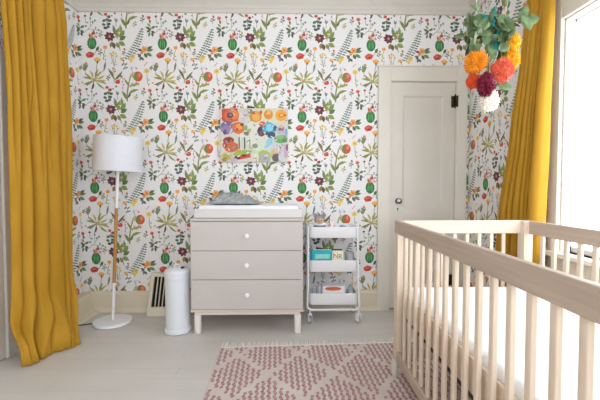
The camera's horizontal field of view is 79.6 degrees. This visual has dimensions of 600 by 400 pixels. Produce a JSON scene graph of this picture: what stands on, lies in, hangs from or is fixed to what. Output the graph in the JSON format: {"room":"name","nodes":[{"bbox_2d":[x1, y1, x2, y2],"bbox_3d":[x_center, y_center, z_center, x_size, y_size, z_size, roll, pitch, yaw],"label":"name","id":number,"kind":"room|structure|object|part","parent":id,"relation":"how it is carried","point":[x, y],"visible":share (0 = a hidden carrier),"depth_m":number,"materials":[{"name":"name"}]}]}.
{"room":"bedroom","nodes":[
{"label":"bedroom","id":0,"kind":"room"},
{"bbox_2d":[0,2,82,360],"bbox_3d":[-1.856,-0.356,1.818,0.001,2.740,2.530,0,2,-1],"label":"wall","id":1,"kind":"structure","parent":0,"point":[71,14],"depth_m":3.01,"materials":[{"name":"paper"}]},
{"bbox_2d":[0,177,5,359],"bbox_3d":[-1.844,0.091,1.795,0.022,1.828,0.872,0,2,-1],"label":"door","id":2,"kind":"structure","parent":1,"relation":"in","point":[2,311],"depth_m":2.23,"materials":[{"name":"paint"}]},
{"bbox_2d":[0,48,19,357],"bbox_3d":[-1.840,0.050,1.798,0.030,1.930,1.060,0,2,-1],"label":"trim","id":3,"kind":"structure","parent":1,"relation":"attached to","point":[12,348],"depth_m":2.25,"materials":[{"name":"paint"}]},
{"bbox_2d":[0,0,80,366],"bbox_3d":[-1.666,-0.261,2.386,0.310,2.504,0.591,1,2,14],"label":"curtain","id":4,"kind":"object","parent":1,"relation":"hanging from","point":[44,306],"visible":1,"depth_m":2.32,"materials":[{"name":"yellow fabric"}]},
{"bbox_2d":[64,0,78,11],"bbox_3d":[-1.786,-1.595,0.723,0.098,0.184,4.630,0,2,-1],"label":"trim","id":5,"kind":"structure","parent":1,"relation":"attached to","point":[72,3],"depth_m":2.96,"materials":[{"name":"paint"}]},
{"bbox_2d":[77,292,98,324],"bbox_3d":[-1.798,0.896,2.735,0.150,0.172,0.750,0,2,-1],"label":"baseboard","id":6,"kind":"structure","parent":1,"relation":"attached to","point":[86,311],"depth_m":3.00,"materials":[{"name":"beige paint"}]},
{"bbox_2d":[0,308,412,399],"bbox_3d":[-0.149,1.078,0.912,3.575,0.060,4.990,0,2,-1],"label":"floor","id":7,"kind":"structure","parent":0,"point":[136,360],"depth_m":2.34,"materials":[{"name":"beige wood"}]},
{"bbox_2d":[78,134,142,329],"bbox_3d":[-1.486,0.239,2.854,0.499,1.474,0.355,1,2,19],"label":"floor lamp","id":8,"kind":"object","parent":7,"relation":"on","point":[118,153],"visible":0.98,"depth_m":2.72,"materials":[{"name":"white metal"}]},
{"bbox_3d":[-1.421,-0.356,2.812,0.364,0.280,0.354,0,2,-1],"label":"lamp shade","id":9,"kind":"part","parent":8,"relation":"part of","materials":[{"name":"white fabric"}]},
{"bbox_2d":[164,263,191,335],"bbox_3d":[-0.914,0.724,2.691,0.196,0.514,0.196,0,2,-1],"label":"pail","id":10,"kind":"object","parent":7,"relation":"on","point":[177,278],"visible":1,"depth_m":2.62,"materials":[{"name":"white metal"}]},
{"bbox_3d":[-0.914,0.540,2.684,0.186,0.077,0.186,0,2,-1],"label":"lid","id":11,"kind":"part","parent":10,"relation":"part of","materials":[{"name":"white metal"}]},
{"bbox_2d":[190,216,302,333],"bbox_3d":[-0.389,0.550,2.840,0.821,0.852,0.520,0,2,-1],"label":"dresser","id":12,"kind":"object","parent":7,"relation":"on","point":[240,266],"visible":0.98,"depth_m":2.61,"materials":[{"name":"beige paint"}]},
{"bbox_3d":[-0.754,0.913,2.660,0.052,0.139,0.052,0,2,-1],"label":"leg","id":13,"kind":"part","parent":12,"relation":"part of","materials":[{"name":"paint"}]},
{"bbox_3d":[-0.385,0.261,2.612,0.807,0.210,0.020,0,2,-1],"label":"drawer","id":14,"kind":"part","parent":12,"relation":"part of","materials":[{"name":"beige paint"}]},
{"bbox_3d":[-0.385,0.473,2.620,0.807,0.208,0.020,0,2,-1],"label":"drawer","id":15,"kind":"part","parent":12,"relation":"part of","materials":[{"name":"beige paint"}]},
{"bbox_3d":[-0.385,0.689,2.628,0.807,0.216,0.020,0,2,-1],"label":"drawer","id":16,"kind":"part","parent":12,"relation":"part of","materials":[{"name":"beige paint"}]},
{"bbox_3d":[-0.390,0.822,2.863,0.773,0.028,0.433,0,2,-1],"label":"frame","id":17,"kind":"part","parent":12,"relation":"part of","materials":[{"name":"paint"}]},
{"bbox_2d":[194,208,301,217],"bbox_3d":[-0.379,0.089,2.838,0.781,0.064,0.471,0,2,-1],"label":"tray","id":18,"kind":"object","parent":12,"relation":"on","point":[198,213],"visible":0.89,"depth_m":2.60,"materials":[{"name":"paint"}]},
{"bbox_2d":[199,203,298,208],"bbox_3d":[-0.379,0.069,2.837,0.749,0.077,0.438,0,2,-1],"label":"changing pad","id":19,"kind":"object","parent":18,"relation":"in","point":[259,205],"visible":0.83,"depth_m":2.64,"materials":[{"name":"white fabric"}]},
{"bbox_2d":[207,191,260,203],"bbox_3d":[-0.517,-0.022,2.882,0.398,0.095,0.285,0,2,-1],"label":"blanket","id":20,"kind":"object","parent":19,"relation":"on","point":[231,197],"visible":1,"depth_m":2.77,"materials":[{"name":"grey fabric"}]},
{"bbox_3d":[-0.017,0.913,2.675,0.052,0.139,0.052,0,2,-1],"label":"leg","id":21,"kind":"part","parent":12,"relation":"part of","materials":[{"name":"paint"}]},
{"bbox_2d":[305,223,361,322],"bbox_3d":[0.267,0.586,2.956,0.437,0.774,0.295,0,2,-1],"label":"utility cart","id":22,"kind":"object","parent":7,"relation":"on","point":[351,231],"visible":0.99,"depth_m":2.81,"materials":[{"name":"white metal"}]},
{"bbox_2d":[312,286,316,292],"bbox_3d":[0.117,0.753,2.882,0.036,0.118,0.036,0,2,-1],"label":"jar","id":23,"kind":"object","parent":22,"relation":"in","point":[314,288],"visible":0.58,"depth_m":2.87,"materials":[{"name":"grey plastic"}]},
{"bbox_2d":[313,213,325,226],"bbox_3d":[0.157,0.194,2.885,0.110,0.178,0.126,0,2,-1],"label":"plush toy","id":24,"kind":"object","parent":22,"relation":"on","point":[319,219],"visible":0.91,"depth_m":2.85,"materials":[{"name":"grey fabric"}]},
{"bbox_2d":[310,249,331,259],"bbox_3d":[0.166,0.473,2.848,0.170,0.161,0.030,0,2,-1],"label":"box","id":25,"kind":"object","parent":22,"relation":"in","point":[315,254],"visible":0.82,"depth_m":2.83,"materials":[{"name":"teal paper"}]},
{"bbox_3d":[0.178,0.445,2.833,0.115,0.037,0.001,0,2,-1],"label":"title panel","id":26,"kind":"part","parent":25,"relation":"part of","materials":[{"name":"teal cardboard"}]},
{"bbox_3d":[0.261,0.531,3.067,0.430,0.673,0.017,0,2,-1],"label":"frame","id":27,"kind":"part","parent":22,"relation":"part of","materials":[{"name":"white metal"}]},
{"bbox_2d":[328,219,334,226],"bbox_3d":[0.252,0.216,2.890,0.076,0.135,0.150,0,2,-1],"label":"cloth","id":28,"kind":"object","parent":22,"relation":"on","point":[331,223],"visible":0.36,"depth_m":2.85,"materials":[{"name":"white fabric"}]},
{"bbox_2d":[308,223,356,237],"bbox_3d":[0.259,0.248,2.941,0.375,0.086,0.290,0,2,-1],"label":"tray","id":29,"kind":"object","parent":22,"relation":"on","point":[350,231],"depth_m":2.80,"materials":[{"name":"white metal"}]},
{"bbox_2d":[321,283,344,292],"bbox_3d":[0.266,0.747,2.904,0.180,0.129,0.101,0,2,-1],"label":"box","id":30,"kind":"object","parent":22,"relation":"in","point":[325,287],"visible":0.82,"depth_m":2.85,"materials":[{"name":"white cardboard"}]},
{"bbox_2d":[309,283,356,304],"bbox_3d":[0.259,0.771,2.960,0.375,0.091,0.290,0,2,-1],"label":"tray","id":31,"kind":"object","parent":22,"relation":"on","point":[345,298],"depth_m":2.82,"materials":[{"name":"white metal"}]},
{"bbox_2d":[309,254,356,271],"bbox_3d":[0.259,0.511,2.951,0.375,0.091,0.290,0,2,-1],"label":"tray","id":32,"kind":"object","parent":22,"relation":"on","point":[344,265],"depth_m":2.81,"materials":[{"name":"white metal"}]},
{"bbox_2d":[332,250,343,259],"bbox_3d":[0.299,0.477,2.847,0.089,0.154,0.021,0,2,-1],"label":"book","id":33,"kind":"object","parent":22,"relation":"in","point":[336,254],"visible":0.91,"depth_m":2.84,"materials":[{"name":"beige paper"}]},
{"bbox_2d":[345,251,353,259],"bbox_3d":[0.396,0.485,2.888,0.072,0.135,0.072,0,2,-1],"label":"cup","id":34,"kind":"object","parent":22,"relation":"in","point":[349,255],"visible":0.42,"depth_m":2.86,"materials":[{"name":"grey"}]},
{"bbox_2d":[203,338,471,399],"bbox_3d":[0.360,1.029,1.256,1.620,0.010,2.592,0,2,-4],"label":"rug","id":35,"kind":"object","parent":7,"relation":"on","point":[353,370],"visible":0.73,"depth_m":2.08,"materials":[{"name":"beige fabric"}]},
{"bbox_2d":[391,220,599,399],"bbox_3d":[0.932,0.581,1.335,0.793,0.882,1.470,0,2,-1],"label":"crib","id":36,"kind":"object","parent":35,"relation":"on","point":[578,295],"visible":0.91,"depth_m":1.30,"materials":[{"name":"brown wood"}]},
{"bbox_3d":[0.564,0.512,2.031,0.050,0.790,0.060,0,2,-1],"label":"corner post","id":37,"kind":"part","parent":36,"relation":"part of","materials":[{"name":"brown wood"}]},
{"bbox_3d":[0.571,0.901,1.340,0.036,0.062,1.370,0,2,-1],"label":"rail","id":38,"kind":"part","parent":36,"relation":"part of","materials":[{"name":"brown wood"}]},
{"bbox_3d":[0.918,0.878,2.068,0.710,0.056,0.026,0,2,-1],"label":"rail","id":39,"kind":"part","parent":36,"relation":"part of","materials":[{"name":"brown wood"}]},
{"bbox_3d":[0.918,0.152,2.042,0.710,0.073,0.026,0,2,-1],"label":"rail","id":40,"kind":"part","parent":36,"relation":"part of","materials":[{"name":"brown wood"}]},
{"bbox_3d":[0.591,0.598,1.329,0.012,0.125,1.338,0,2,-1],"label":"support rail","id":41,"kind":"part","parent":36,"relation":"part of","materials":[{"name":"brown wood"}]},
{"bbox_3d":[0.564,0.177,1.313,0.024,0.072,1.468,0,2,-1],"label":"rail","id":42,"kind":"part","parent":36,"relation":"part of","materials":[{"name":"brown wood"}]},
{"bbox_2d":[407,287,599,399],"bbox_3d":[0.932,0.580,1.335,0.666,0.160,1.334,0,2,-1],"label":"mattress","id":43,"kind":"object","parent":36,"relation":"in","point":[570,340],"visible":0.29,"depth_m":1.29,"materials":[{"name":"white fabric"}]},
{"bbox_3d":[1.272,0.511,2.045,0.050,0.790,0.060,0,2,-1],"label":"corner post","id":44,"kind":"part","parent":36,"relation":"part of","materials":[{"name":"brown wood"}]},
{"bbox_3d":[1.300,0.176,1.328,0.024,0.072,1.468,0,2,-1],"label":"rail","id":45,"kind":"part","parent":36,"relation":"part of","materials":[{"name":"brown wood"}]},
{"bbox_2d":[77,12,470,290],"bbox_3d":[-0.203,-0.403,3.114,3.355,2.740,0.001,0,2,-1],"label":"wall","id":46,"kind":"structure","parent":0,"point":[164,80],"depth_m":3.10,"materials":[{"name":"paper"}]},
{"bbox_2d":[146,272,164,316],"bbox_3d":[-1.147,0.800,3.067,0.275,0.336,0.143,0,2,-1],"label":"air vent","id":47,"kind":"object","parent":46,"relation":"in","point":[156,297],"visible":0.44,"depth_m":3.06,"materials":[{"name":"metal"}]},
{"bbox_2d":[83,289,376,312],"bbox_3d":[-0.603,0.878,3.133,2.554,0.178,0.040,0,2,-1],"label":"baseboard","id":48,"kind":"structure","parent":46,"relation":"attached to","point":[125,301],"depth_m":3.12,"materials":[{"name":"beige paint"}]},
{"bbox_2d":[220,108,287,161],"bbox_3d":[-0.391,-0.554,3.085,0.575,0.453,0.032,0,2,-1],"label":"painting","id":49,"kind":"object","parent":46,"relation":"attached to","point":[246,134],"visible":1,"depth_m":3.07,"materials":[{"name":"paper"}]},
{"bbox_2d":[78,0,469,15],"bbox_3d":[-0.202,-1.678,3.019,3.355,0.184,0.098,0,2,-1],"label":"trim","id":50,"kind":"structure","parent":46,"relation":"attached to","point":[344,7],"depth_m":3.04,"materials":[{"name":"paint"}]},
{"bbox_2d":[376,65,467,309],"bbox_3d":[1.060,-0.096,3.158,0.794,2.124,0.084,0,2,-1],"label":"trim","id":51,"kind":"structure","parent":46,"relation":"attached to","point":[387,74],"depth_m":3.11,"materials":[{"name":"beige paint"}]},
{"bbox_2d":[390,82,457,307],"bbox_3d":[1.077,-0.031,3.143,0.573,1.972,0.091,0,2,-1],"label":"door","id":52,"kind":"structure","parent":46,"relation":"in","point":[422,113],"depth_m":3.14,"materials":[{"name":"paint"}]},
{"bbox_2d":[468,0,564,286],"bbox_3d":[1.498,-0.358,1.883,0.001,2.740,2.530,0,2,-1],"label":"wall","id":53,"kind":"structure","parent":0,"point":[489,132],"depth_m":2.83,"materials":[{"name":"paper"}]},
{"bbox_2d":[468,0,486,14],"bbox_3d":[1.470,-1.597,0.787,0.098,0.184,4.630,0,2,-1],"label":"trim","id":54,"kind":"structure","parent":53,"relation":"attached to","point":[473,2],"depth_m":3.01,"materials":[{"name":"paint"}]},
{"bbox_2d":[495,0,555,286],"bbox_3d":[1.409,-0.261,2.295,0.117,2.500,0.496,0,2,-1],"label":"curtain","id":55,"kind":"object","parent":53,"relation":"hanging from","point":[524,190],"visible":0.59,"depth_m":2.15,"materials":[{"name":"yellow fabric"}]},
{"bbox_3d":[1.559,-0.361,1.964,0.116,2.740,2.690,0,2,-1],"label":"wall","id":56,"kind":"structure","parent":0,"visible":0},
{"bbox_2d":[545,0,599,282],"bbox_3d":[1.540,-0.226,1.546,0.190,1.800,1.225,0,2,-1],"label":"window","id":57,"kind":"structure","parent":56,"relation":"in","point":[569,106],"depth_m":2.04,"materials":[{"name":"white glass"}]},
{"bbox_3d":[1.535,0.328,1.565,0.180,0.028,1.225,0,2,-1],"label":"sill","id":58,"kind":"part","parent":57,"relation":"part of","materials":[{"name":"beige paint"}]},
{"bbox_3d":[-0.149,-1.730,0.810,3.575,0.080,4.990,0,2,-1],"label":"ceiling","id":59,"kind":"structure","parent":0,"visible":0},
{"bbox_2d":[455,0,538,112],"bbox_3d":[0.944,-1.072,1.713,0.382,1.299,0.185,0,2,-1],"label":"mobile","id":60,"kind":"object","parent":59,"relation":"hanging from","point":[498,29],"visible":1,"depth_m":1.71,"materials":[{"name":"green fabric"}]},
{"bbox_3d":[0.846,-0.581,1.762,0.073,0.082,0.075,0,2,-1],"label":"flower","id":61,"kind":"part","parent":60,"relation":"part of","materials":[{"name":"orange fabric"}]},
{"bbox_3d":[0.845,-0.668,1.733,0.111,0.123,0.120,0,2,-1],"label":"flower","id":62,"kind":"part","parent":60,"relation":"part of","materials":[{"name":"orange fabric"}]},
{"bbox_3d":[0.886,-0.550,1.714,0.085,0.132,0.097,0,2,-1],"label":"flower","id":63,"kind":"part","parent":60,"relation":"part of","materials":[{"name":"fabric"}]},
{"bbox_3d":[0.917,-0.482,1.745,0.096,0.118,0.096,0,2,-1],"label":"flower","id":64,"kind":"part","parent":60,"relation":"part of","materials":[{"name":"white fabric"}]},
{"bbox_3d":[0.931,-0.699,1.747,0.035,0.371,0.021,0,2,-1],"label":"stem","id":65,"kind":"part","parent":60,"relation":"part of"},
{"bbox_3d":[0.966,-0.621,1.723,0.117,0.132,0.111,0,2,-1],"label":"flower","id":66,"kind":"part","parent":60,"relation":"part of","materials":[{"name":"fabric"}]},
{"bbox_3d":[1.032,-0.686,1.759,0.087,0.115,0.088,0,2,-1],"label":"flower","id":67,"kind":"part","parent":60,"relation":"part of","materials":[{"name":"fabric"}]},
{"bbox_3d":[1.025,-0.758,1.744,0.099,0.137,0.091,0,2,-1],"label":"flower","id":68,"kind":"part","parent":60,"relation":"part of","materials":[{"name":"yellow fabric"}]}
]}

